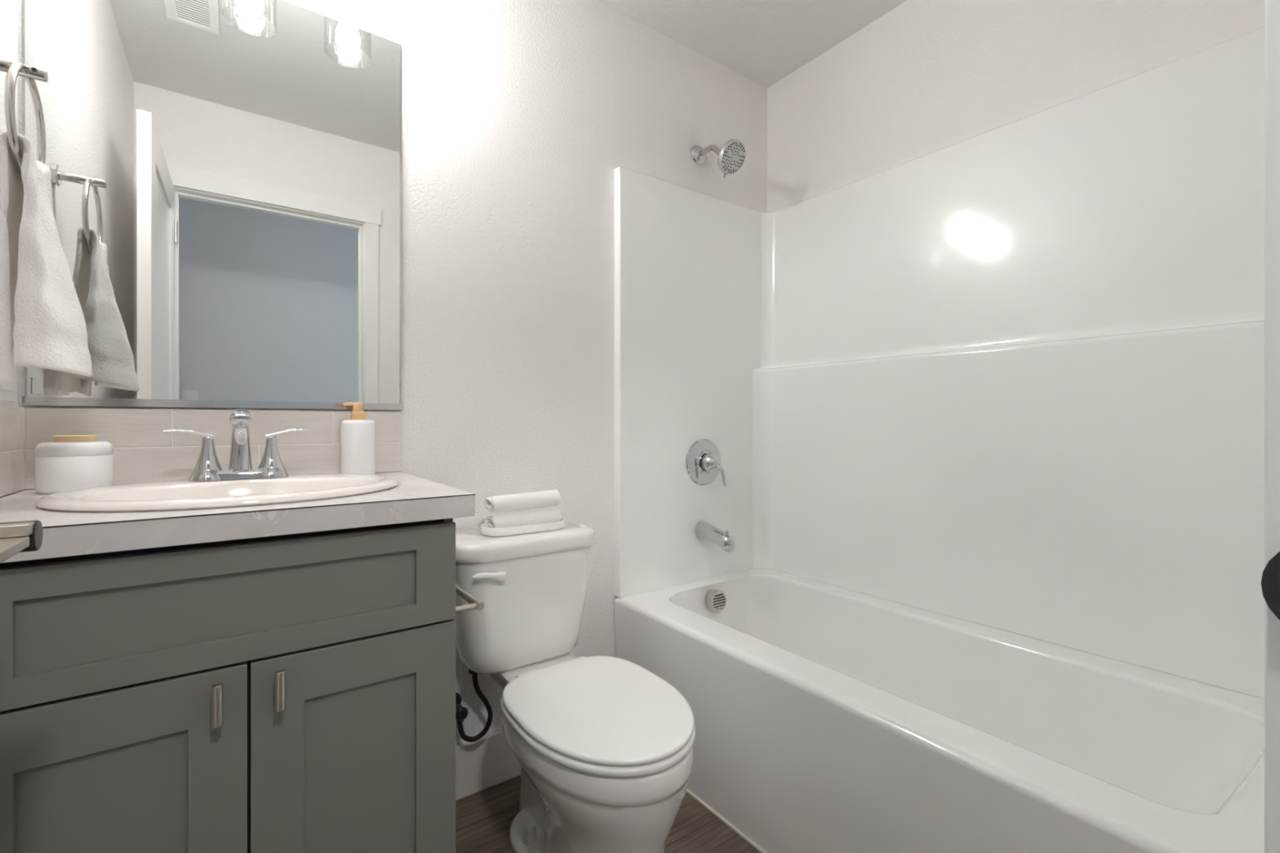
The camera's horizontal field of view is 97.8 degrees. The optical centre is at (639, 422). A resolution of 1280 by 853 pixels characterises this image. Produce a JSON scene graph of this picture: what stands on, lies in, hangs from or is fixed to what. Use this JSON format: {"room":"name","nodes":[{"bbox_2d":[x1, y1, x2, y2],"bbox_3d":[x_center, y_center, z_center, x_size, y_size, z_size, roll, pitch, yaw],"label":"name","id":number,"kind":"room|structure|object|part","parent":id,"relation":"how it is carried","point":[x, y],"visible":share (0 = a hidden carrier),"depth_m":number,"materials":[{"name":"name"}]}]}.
{"room":"bathroom","nodes":[
{"label":"bathroom","id":0,"kind":"room"},
{"bbox_2d":[0,0,18,497],"bbox_3d":[-0.783,-0.170,0.422,0.100,2.440,1.530,0,0,-36],"label":"wall","id":1,"kind":"structure","parent":0,"point":[9,9],"depth_m":1.02,"materials":[{"name":"white paint"}]},
{"bbox_2d":[0,364,17,402],"bbox_3d":[-1.133,-0.073,0.997,0.008,0.070,0.115,0,0,-36],"label":"wall outlet","id":2,"kind":"object","parent":1,"relation":"attached to","point":[8,392],"visible":0.66,"depth_m":1.01,"materials":[{"name":"white plastic"}]},
{"bbox_2d":[0,373,14,391],"bbox_3d":[-1.131,-0.074,0.998,0.002,0.033,0.066,0,0,-36],"label":"receptacle","id":3,"kind":"object","parent":2,"relation":"attached to","point":[6,387],"depth_m":1.00,"materials":[{"name":"white plastic"}]},
{"bbox_2d":[0,405,23,497],"bbox_3d":[-1.018,0.050,0.840,0.010,0.158,0.555,0,0,-36],"label":"tile backsplash","id":4,"kind":"structure","parent":1,"relation":"attached to","point":[11,418],"depth_m":1.01,"materials":[{"name":"white tile"}]},
{"bbox_2d":[0,57,48,176],"bbox_3d":[-1.001,-0.488,0.882,0.088,0.200,0.179,0,0,-36],"label":"towel ring","id":5,"kind":"object","parent":1,"relation":"attached to","point":[13,68],"visible":0.81,"depth_m":0.88,"materials":[{"name":"silver metal"}]},
{"bbox_3d":[-0.998,-0.564,0.885,0.080,0.019,0.019,0,0,-36],"label":"post","id":6,"kind":"part","parent":5,"relation":"part of","materials":[{"name":"silver metal"}]},
{"bbox_2d":[0,132,92,383],"bbox_3d":[-0.978,-0.251,0.909,0.142,0.381,0.203,0,0,-36],"label":"hand towel","id":7,"kind":"object","parent":5,"relation":"hanging from","point":[42,316],"visible":0.99,"depth_m":0.86,"materials":[{"name":"white fabric"}]},
{"bbox_2d":[18,0,767,745],"bbox_3d":[-0.361,-0.170,1.736,2.326,2.440,0.100,0,0,-36],"label":"wall","id":8,"kind":"structure","parent":0,"point":[519,117],"depth_m":1.69,"materials":[{"name":"white paint"}]},
{"bbox_2d":[22,407,401,489],"bbox_3d":[-0.909,0.050,1.269,0.690,0.158,0.011,0,0,-36],"label":"tile backsplash","id":9,"kind":"structure","parent":8,"relation":"attached to","point":[142,453],"depth_m":1.21,"materials":[{"name":"white tile"}]},
{"bbox_2d":[22,0,402,409],"bbox_3d":[-0.906,-0.516,1.271,0.685,0.966,0.012,0,0,-36],"label":"wall mirror","id":10,"kind":"object","parent":8,"relation":"attached to","point":[226,175],"visible":0.96,"depth_m":1.25,"materials":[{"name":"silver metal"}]},
{"bbox_3d":[-0.906,-0.042,1.271,0.685,0.016,0.012,0,0,-36],"label":"rail","id":11,"kind":"part","parent":10,"relation":"part of","materials":[{"name":"silver metal"}]},
{"bbox_2d":[455,668,493,742],"bbox_3d":[-0.468,0.760,1.530,0.113,0.222,0.107,0,0,-36],"label":"supply hose","id":12,"kind":"object","parent":8,"relation":"attached to","point":[461,713],"visible":0.86,"depth_m":1.51,"materials":[{"name":"black rubber"}]},
{"bbox_3d":[-0.477,0.778,1.492,0.036,0.036,0.018,0,0,-36],"label":"valve knob","id":13,"kind":"part","parent":12,"relation":"part of","materials":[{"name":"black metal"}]},
{"bbox_2d":[455,729,520,800],"bbox_3d":[-0.366,0.976,1.662,0.689,0.148,0.014,0,0,-36],"label":"baseboard","id":14,"kind":"structure","parent":8,"relation":"attached to","point":[490,761],"depth_m":1.59,"materials":[{"name":"white paint"}]},
{"bbox_2d":[691,138,746,177],"bbox_3d":[0.282,-0.955,2.011,0.116,0.169,0.208,0,0,-36],"label":"showerhead","id":15,"kind":"object","parent":8,"relation":"attached to","point":[731,156],"visible":1,"depth_m":1.96,"materials":[{"name":"silver metal"}]},
{"bbox_3d":[0.261,-0.984,2.037,0.021,0.065,0.121,0,0,-36],"label":"arm","id":16,"kind":"part","parent":15,"relation":"part of","materials":[{"name":"silver metal"}]},
{"bbox_2d":[455,775,760,852],"bbox_3d":[0.268,1.100,0.483,3.800,0.100,2.867,0,0,-36],"label":"floor","id":17,"kind":"structure","parent":0,"point":[484,818],"depth_m":1.45,"materials":[{"name":"brown wood"}]},
{"bbox_2d":[0,518,455,852],"bbox_3d":[-0.752,0.610,1.030,0.662,0.880,0.580,0,0,-36],"label":"vanity cabinet","id":18,"kind":"object","parent":17,"relation":"on","point":[292,693],"visible":0.94,"depth_m":0.83,"materials":[{"name":"grey paint"}]},
{"bbox_3d":[-0.720,0.646,0.755,0.177,0.426,0.009,0,0,-36],"label":"panel","id":19,"kind":"part","parent":18,"relation":"part of","materials":[{"name":"grey paint"}]},
{"bbox_3d":[-0.717,0.643,0.752,0.308,0.564,0.020,0,0,-36],"label":"door","id":20,"kind":"part","parent":18,"relation":"part of","materials":[{"name":"grey paint"}]},
{"bbox_3d":[-0.594,0.270,0.846,0.488,0.104,0.009,0,0,-36],"label":"panel","id":21,"kind":"part","parent":18,"relation":"part of","materials":[{"name":"grey paint"}]},
{"bbox_3d":[-0.606,0.401,0.800,0.014,0.058,0.036,0,0,-36],"label":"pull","id":22,"kind":"part","parent":18,"relation":"part of","materials":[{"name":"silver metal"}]},
{"bbox_3d":[-0.592,0.269,0.843,0.619,0.174,0.020,0,0,-36],"label":"drawer","id":23,"kind":"part","parent":18,"relation":"part of","materials":[{"name":"grey paint"}]},
{"bbox_2d":[0,471,475,563],"bbox_3d":[-0.738,0.149,1.041,0.680,0.040,0.558,0,0,-36],"label":"countertop","id":24,"kind":"structure","parent":18,"relation":"on","point":[415,499],"depth_m":0.82,"materials":[{"name":"stone"}]},
{"bbox_2d":[35,435,112,493],"bbox_3d":[-1.062,0.076,1.050,0.103,0.106,0.103,0,0,-36],"label":"lidded jar","id":25,"kind":"object","parent":24,"relation":"on","point":[68,462],"visible":0.94,"depth_m":1.01,"materials":[{"name":"white ceramic"}]},
{"bbox_3d":[-1.062,0.049,1.050,0.103,0.026,0.103,0,0,-36],"label":"jar lid","id":26,"kind":"part","parent":25,"relation":"part of","materials":[{"name":"white ceramic"}]},
{"bbox_3d":[-1.062,0.030,1.050,0.060,0.014,0.060,0,0,-36],"label":"lid knob","id":27,"kind":"part","parent":25,"relation":"part of","materials":[{"name":"brown wood"}]},
{"bbox_2d":[35,473,399,512],"bbox_3d":[-0.730,0.192,1.030,0.528,0.156,0.430,0,0,-36],"label":"sink","id":28,"kind":"object","parent":24,"relation":"in","point":[181,494],"visible":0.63,"depth_m":0.99,"materials":[{"name":"white ceramic"}]},
{"bbox_2d":[162,408,309,481],"bbox_3d":[-0.821,0.043,1.147,0.180,0.143,0.180,0,0,9],"label":"faucet","id":29,"kind":"object","parent":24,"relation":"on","point":[208,467],"visible":1,"depth_m":1.14,"materials":[{"name":"silver metal"}]},
{"bbox_3d":[-0.890,0.024,1.103,0.080,0.023,0.020,0,0,-44],"label":"lever","id":30,"kind":"part","parent":29,"relation":"part of","materials":[{"name":"silver metal"}]},
{"bbox_3d":[-0.869,0.070,1.124,0.063,0.089,0.063,0,0,-36],"label":"handle","id":31,"kind":"part","parent":29,"relation":"part of","materials":[{"name":"silver metal"}]},
{"bbox_3d":[-0.826,0.105,1.155,0.156,0.018,0.048,0,0,-36],"label":"plate","id":32,"kind":"part","parent":29,"relation":"part of","materials":[{"name":"silver metal"}]},
{"bbox_3d":[-0.796,0.042,1.113,0.043,0.140,0.146,0,0,-36],"label":"spout","id":33,"kind":"part","parent":29,"relation":"part of","materials":[{"name":"silver metal"}]},
{"bbox_3d":[-0.783,0.070,1.186,0.063,0.089,0.063,0,0,-36],"label":"handle","id":34,"kind":"part","parent":29,"relation":"part of","materials":[{"name":"silver metal"}]},
{"bbox_3d":[-0.757,0.024,1.199,0.080,0.023,0.020,0,0,-28],"label":"lever","id":35,"kind":"part","parent":29,"relation":"part of","materials":[{"name":"silver metal"}]},
{"bbox_2d":[340,402,375,474],"bbox_3d":[-0.685,0.040,1.356,0.075,0.178,0.075,0,0,-36],"label":"soap dispenser","id":36,"kind":"object","parent":24,"relation":"on","point":[357,434],"visible":0.84,"depth_m":1.33,"materials":[{"name":"white plastic"}]},
{"bbox_3d":[-0.545,0.401,0.844,0.014,0.058,0.036,0,0,-36],"label":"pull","id":37,"kind":"part","parent":18,"relation":"part of","materials":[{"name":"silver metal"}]},
{"bbox_3d":[-0.465,0.643,0.935,0.307,0.564,0.020,0,0,-36],"label":"door","id":38,"kind":"part","parent":18,"relation":"part of","materials":[{"name":"grey paint"}]},
{"bbox_3d":[-0.467,0.646,0.938,0.176,0.426,0.009,0,0,-36],"label":"panel","id":39,"kind":"part","parent":18,"relation":"part of","materials":[{"name":"grey paint"}]},
{"bbox_2d":[455,582,484,613],"bbox_3d":[-0.409,0.377,1.197,0.090,0.036,0.198,0,0,-36],"label":"toilet paper holder","id":40,"kind":"object","parent":18,"relation":"attached to","point":[474,603],"visible":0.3,"depth_m":1.16,"materials":[{"name":"silver metal"}]},
{"bbox_3d":[-0.362,0.377,1.131,0.089,0.036,0.036,0,0,-36],"label":"post","id":41,"kind":"part","parent":40,"relation":"part of","materials":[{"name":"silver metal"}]},
{"bbox_2d":[453,520,695,852],"bbox_3d":[-0.176,0.674,1.333,0.418,0.751,0.725,0,0,-36],"label":"toilet","id":42,"kind":"object","parent":17,"relation":"on","point":[602,746],"visible":0.94,"depth_m":1.26,"materials":[{"name":"white ceramic"}]},
{"bbox_3d":[-0.373,0.382,1.379,0.084,0.032,0.025,0,0,-36],"label":"flush lever","id":43,"kind":"part","parent":42,"relation":"part of","materials":[{"name":"white plastic"}]},
{"bbox_3d":[-0.331,0.496,1.545,0.394,0.304,0.201,0,0,-36],"label":"tank","id":44,"kind":"part","parent":42,"relation":"part of","materials":[{"name":"white ceramic"}]},
{"bbox_2d":[480,517,564,536],"bbox_3d":[-0.323,0.287,1.555,0.240,0.022,0.116,0,0,-36],"label":"tray","id":45,"kind":"object","parent":42,"relation":"on","point":[486,531],"visible":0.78,"depth_m":1.49,"materials":[{"name":"white ceramic"}]},
{"bbox_2d":[484,507,561,528],"bbox_3d":[-0.322,0.266,1.550,0.200,0.046,0.073,0,0,-36],"label":"folded towel","id":46,"kind":"object","parent":45,"relation":"in","point":[549,515],"visible":0.94,"depth_m":1.52,"materials":[{"name":"white fabric"}]},
{"bbox_2d":[483,489,560,513],"bbox_3d":[-0.324,0.215,1.546,0.202,0.049,0.072,0,0,-36],"label":"folded towel","id":47,"kind":"object","parent":46,"relation":"on","point":[527,500],"visible":1,"depth_m":1.51,"materials":[{"name":"white fabric"}]},
{"bbox_3d":[-0.327,0.323,1.540,0.417,0.047,0.214,0,0,-36],"label":"tank lid","id":48,"kind":"part","parent":42,"relation":"part of","materials":[{"name":"white ceramic"}]},
{"bbox_3d":[-0.102,0.855,1.273,0.360,0.390,0.540,0,0,-36],"label":"bowl","id":49,"kind":"part","parent":42,"relation":"part of","materials":[{"name":"white ceramic"}]},
{"bbox_3d":[-0.085,0.646,1.249,0.369,0.020,0.478,0,0,-36],"label":"seat","id":50,"kind":"part","parent":42,"relation":"part of","materials":[{"name":"white plastic"}]},
{"bbox_3d":[-0.086,0.628,1.250,0.365,0.016,0.476,0,0,-36],"label":"seat lid","id":51,"kind":"part","parent":42,"relation":"part of","materials":[{"name":"white plastic"}]},
{"bbox_2d":[613,568,1264,852],"bbox_3d":[0.666,0.815,1.475,0.759,0.470,1.522,0,0,-36],"label":"bathtub","id":52,"kind":"object","parent":17,"relation":"on","point":[828,718],"visible":0.94,"depth_m":1.28,"materials":[{"name":"white plastic"}]},
{"bbox_2d":[685,788,765,852],"bbox_3d":[0.370,1.047,1.265,0.006,0.006,1.491,0,0,-36],"label":"trim","id":53,"kind":"structure","parent":52,"relation":"attached to","point":[690,793],"depth_m":1.46,"materials":[{"name":"beige"}]},
{"bbox_2d":[598,0,906,88],"bbox_3d":[0.268,-1.440,0.483,3.800,0.100,2.867,0,0,-36],"label":"ceiling","id":54,"kind":"structure","parent":0,"point":[764,42],"depth_m":1.95,"materials":[{"name":"white paint"}]},
{"bbox_2d":[767,0,1264,213],"bbox_3d":[1.018,-0.170,1.730,0.100,2.440,1.530,0,0,-36],"label":"wall","id":55,"kind":"structure","parent":0,"point":[923,77],"depth_m":1.72,"materials":[{"name":"white paint"}]},
{"bbox_2d":[613,26,1264,698],"bbox_3d":[0.670,-0.135,1.477,0.760,1.429,1.529,0,0,-36],"label":"tub surround","id":56,"kind":"object","parent":55,"relation":"attached to","point":[1010,377],"visible":0.98,"depth_m":1.58,"materials":[{"name":"white plastic"}]},
{"bbox_2d":[685,439,726,485],"bbox_3d":[0.264,0.145,2.023,0.171,0.171,0.100,0,0,-36],"label":"shower valve","id":57,"kind":"object","parent":56,"relation":"attached to","point":[703,462],"visible":1,"depth_m":2.03,"materials":[{"name":"silver metal"}]},
{"bbox_3d":[0.264,0.145,2.023,0.069,0.069,0.047,0,0,-36],"label":"handle","id":58,"kind":"part","parent":57,"relation":"part of","materials":[{"name":"silver metal"}]},
{"bbox_3d":[0.290,0.185,2.005,0.044,0.083,0.020,0,0,35],"label":"lever","id":59,"kind":"part","parent":57,"relation":"part of","materials":[{"name":"silver metal"}]},
{"bbox_2d":[695,521,734,551],"bbox_3d":[0.273,0.407,1.993,0.061,0.086,0.158,0,0,-36],"label":"tub spout","id":60,"kind":"object","parent":56,"relation":"attached to","point":[704,531],"visible":1,"depth_m":1.97,"materials":[{"name":"silver metal"}]},
{"bbox_3d":[0.417,-0.170,0.277,3.600,2.440,0.115,0,0,-36],"label":"wall","id":61,"kind":"structure","parent":0,"visible":0},
{"bbox_2d":[0,520,43,563],"bbox_3d":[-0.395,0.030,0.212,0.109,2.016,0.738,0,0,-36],"label":"door handle","id":62,"kind":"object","parent":61,"relation":"in","point":[15,537],"depth_m":0.47,"materials":[{"name":"silver metal"}]},
{"bbox_3d":[-0.516,0.101,0.423,0.056,0.009,0.091,0,0,-36],"label":"lever blade","id":63,"kind":"part","parent":62,"relation":"part of","materials":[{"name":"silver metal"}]},
{"bbox_3d":[-0.552,0.091,0.461,0.068,0.010,0.016,0,0,-36],"label":"lever","id":64,"kind":"part","parent":62,"relation":"part of","materials":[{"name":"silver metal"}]},
{"bbox_2d":[1261,551,1279,620],"bbox_3d":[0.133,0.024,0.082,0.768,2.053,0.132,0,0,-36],"label":"door knob","id":65,"kind":"object","parent":61,"relation":"attached to","point":[1270,580],"depth_m":0.34,"materials":[{"name":"black metal"}]},
{"bbox_2d":[1264,0,1279,852],"bbox_3d":[0.099,-0.015,0.130,0.888,2.130,0.020,0,0,-36],"label":"door","id":66,"kind":"structure","parent":61,"relation":"attached to","point":[1272,7],"depth_m":0.35,"materials":[{"name":"white paint"}]}
]}

